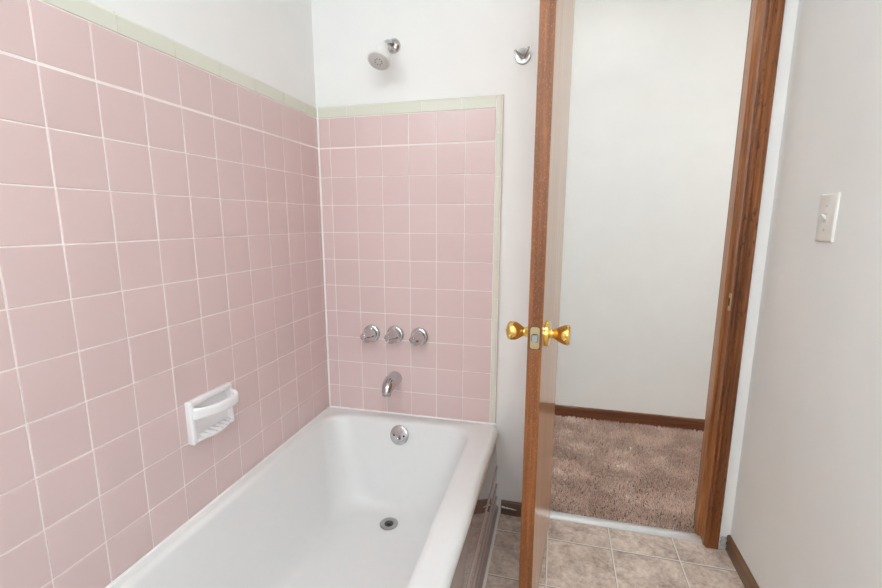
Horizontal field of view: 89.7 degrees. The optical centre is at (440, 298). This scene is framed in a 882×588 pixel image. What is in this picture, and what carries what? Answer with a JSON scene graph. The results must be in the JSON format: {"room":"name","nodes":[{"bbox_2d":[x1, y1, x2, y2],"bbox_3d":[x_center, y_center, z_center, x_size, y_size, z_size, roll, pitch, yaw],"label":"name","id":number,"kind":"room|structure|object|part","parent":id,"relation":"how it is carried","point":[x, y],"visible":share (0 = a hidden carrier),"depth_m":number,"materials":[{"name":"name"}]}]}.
{"room":"bathroom","nodes":[
{"label":"bathroom","id":0,"kind":"room"},
{"bbox_2d":[0,0,330,587],"bbox_3d":[-0.845,-0.143,0.682,0.116,2.440,2.680,3,10,14],"label":"wall","id":1,"kind":"structure","parent":0,"point":[162,237],"depth_m":1.04,"materials":[{"name":"pink tile"}]},
{"bbox_2d":[184,382,238,445],"bbox_3d":[-0.634,0.324,1.259,0.064,0.123,0.162,3,10,14],"label":"soap dish","id":2,"kind":"object","parent":1,"relation":"attached to","point":[209,413],"visible":1,"depth_m":1.24,"materials":[{"name":"white ceramic"}]},
{"bbox_2d":[197,417,229,437],"bbox_3d":[-0.644,0.375,1.274,0.035,0.016,0.129,3,10,14],"label":"tray","id":3,"kind":"object","parent":2,"relation":"on","point":[219,424],"depth_m":1.27,"materials":[{"name":"white ceramic"}]},
{"bbox_2d":[311,0,798,548],"bbox_3d":[0.347,-0.305,1.677,1.720,2.460,0.131,3,10,14],"label":"wall","id":4,"kind":"structure","parent":0,"point":[427,158],"depth_m":1.70,"materials":[{"name":"pink tile"}]},
{"bbox_2d":[360,325,379,342],"bbox_3d":[-0.300,0.151,1.810,0.074,0.074,0.096,3,10,14],"label":"handle","id":5,"kind":"object","parent":4,"relation":"attached to","point":[371,333],"visible":1,"depth_m":1.81,"materials":[{"name":"silver metal"}]},
{"bbox_3d":[-0.300,0.150,1.810,0.059,0.059,0.074,3,10,14],"label":"handle","id":6,"kind":"part","parent":5,"relation":"part of","materials":[{"name":"silver metal"}]},
{"bbox_2d":[367,38,400,70],"bbox_3d":[-0.205,-0.885,1.582,0.084,0.138,0.160,3,10,14],"label":"shower head","id":7,"kind":"object","parent":4,"relation":"attached to","point":[379,58],"visible":1,"depth_m":1.55},
{"bbox_3d":[-0.189,-0.917,1.605,0.020,0.046,0.098,3,10,18],"label":"arm","id":8,"kind":"part","parent":7,"relation":"part of","materials":[{"name":"silver metal"}]},
{"bbox_2d":[382,371,401,396],"bbox_3d":[-0.207,0.347,1.808,0.062,0.073,0.119,3,10,14],"label":"tub spout","id":9,"kind":"object","parent":4,"relation":"attached to","point":[393,379],"visible":1,"depth_m":1.78,"materials":[{"name":"silver metal"}]},
{"bbox_2d":[384,326,403,343],"bbox_3d":[-0.199,0.154,1.784,0.074,0.074,0.096,3,10,14],"label":"handle","id":10,"kind":"object","parent":4,"relation":"attached to","point":[395,334],"visible":1,"depth_m":1.78,"materials":[{"name":"silver metal"}]},
{"bbox_3d":[-0.199,0.154,1.784,0.059,0.059,0.074,3,10,14],"label":"handle","id":11,"kind":"part","parent":10,"relation":"part of","materials":[{"name":"silver metal"}]},
{"bbox_2d":[409,328,427,345],"bbox_3d":[-0.099,0.160,1.758,0.074,0.074,0.096,3,10,14],"label":"handle","id":12,"kind":"object","parent":4,"relation":"attached to","point":[419,336],"visible":1,"depth_m":1.75,"materials":[{"name":"silver metal"}]},
{"bbox_2d":[501,500,521,516],"bbox_3d":[0.316,0.867,1.828,0.138,0.058,0.013,3,10,14],"label":"baseboard","id":13,"kind":"structure","parent":4,"relation":"attached to","point":[512,508],"depth_m":1.83,"materials":[{"name":"brown wood"}]},
{"bbox_2d":[514,46,530,64],"bbox_3d":[0.280,-0.841,1.527,0.055,0.054,0.036,3,10,14],"label":"robe hook","id":14,"kind":"object","parent":4,"relation":"attached to","point":[523,55],"visible":1,"depth_m":1.53,"materials":[{"name":"silver metal"}]},
{"bbox_2d":[506,0,574,587],"bbox_3d":[0.330,-0.054,1.369,0.171,1.999,0.577,4,11,19],"label":"door","id":15,"kind":"structure","parent":4,"relation":"in","point":[543,332],"depth_m":1.18,"materials":[{"name":"brown wood"}]},
{"bbox_3d":[0.209,0.087,1.203,0.058,0.052,0.052,4,11,19],"label":"knob","id":16,"kind":"part","parent":15,"relation":"part of","materials":[{"name":"gold metal"}]},
{"bbox_3d":[0.239,0.100,1.129,0.024,0.057,0.001,4,11,19],"label":"latch plate","id":17,"kind":"part","parent":15,"relation":"part of","materials":[{"name":"gold metal"}]},
{"bbox_3d":[0.310,0.093,1.168,0.059,0.054,0.054,4,11,19],"label":"knob","id":18,"kind":"part","parent":15,"relation":"part of","materials":[{"name":"gold metal"}]},
{"bbox_2d":[550,510,701,542],"bbox_3d":[0.717,0.902,1.768,0.570,0.010,0.042,3,10,14],"label":"threshold","id":19,"kind":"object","parent":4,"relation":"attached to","point":[644,529],"depth_m":1.76,"materials":[{"name":"metal"}]},
{"bbox_2d":[694,0,766,544],"bbox_3d":[1.006,-0.084,1.549,0.030,2.030,0.118,3,10,14],"label":"trim","id":20,"kind":"structure","parent":4,"relation":"attached to","point":[758,9],"depth_m":1.52,"materials":[{"name":"brown wood"}]},
{"bbox_3d":[0.990,0.011,1.519,0.003,0.060,0.022,3,10,14],"label":"strike plate","id":21,"kind":"part","parent":20,"relation":"part of","materials":[{"name":"gold metal"}]},
{"bbox_2d":[704,0,785,548],"bbox_3d":[1.009,-0.095,1.475,0.044,2.072,0.017,3,10,14],"label":"trim","id":22,"kind":"structure","parent":4,"relation":"attached to","point":[774,15],"depth_m":1.46,"materials":[{"name":"brown wood"}]},
{"bbox_2d":[485,418,744,587],"bbox_3d":[0.332,1.046,1.048,6.500,0.034,3.572,3,10,14],"label":"floor","id":23,"kind":"structure","parent":0,"point":[576,555],"depth_m":1.61,"materials":[{"name":"tile"}]},
{"bbox_2d":[105,406,499,587],"bbox_3d":[-0.312,0.805,1.184,0.761,0.399,1.534,3,10,14],"label":"bathtub","id":24,"kind":"object","parent":23,"relation":"on","point":[355,498],"visible":1,"depth_m":1.54,"materials":[{"name":"white ceramic"}]},
{"bbox_3d":[-0.169,0.556,1.816,0.079,0.078,0.038,3,10,14],"label":"overflow plate","id":25,"kind":"part","parent":24,"relation":"part of","materials":[{"name":"silver metal"}]},
{"bbox_2d":[550,416,703,532],"bbox_3d":[1.005,0.821,2.189,1.037,0.021,0.962,3,10,14],"label":"carpet","id":26,"kind":"structure","parent":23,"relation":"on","point":[604,437],"depth_m":2.15,"materials":[{"name":"brown carpet"}]},
{"bbox_2d":[555,0,750,418],"bbox_3d":[0.795,-0.464,2.588,6.500,2.460,0.100,3,10,14],"label":"wall","id":27,"kind":"structure","parent":0,"point":[656,85],"depth_m":2.43,"materials":[{"name":"paint"}]},
{"bbox_2d":[555,404,704,431],"bbox_3d":[0.779,0.698,2.736,6.500,0.080,0.012,3,10,14],"label":"baseboard","id":28,"kind":"structure","parent":27,"relation":"attached to","point":[656,420],"depth_m":2.64,"materials":[{"name":"brown wood"}]},
{"bbox_2d":[730,0,881,587],"bbox_3d":[0.797,-0.057,0.203,0.100,2.440,2.562,3,10,14],"label":"wall","id":29,"kind":"structure","parent":0,"point":[807,512],"depth_m":1.14,"materials":[{"name":"white paint"}]},
{"bbox_2d":[725,535,758,587],"bbox_3d":[0.741,1.113,0.422,0.012,0.060,2.561,3,10,14],"label":"baseboard","id":30,"kind":"structure","parent":29,"relation":"attached to","point":[733,552],"depth_m":1.52,"materials":[{"name":"brown wood"}]},
{"bbox_2d":[815,192,840,242],"bbox_3d":[0.981,-0.208,1.136,0.017,0.122,0.077,3,10,14],"label":"light switch","id":31,"kind":"object","parent":29,"relation":"attached to","point":[829,203],"visible":1,"depth_m":1.12,"materials":[{"name":"white plastic"}]}
]}

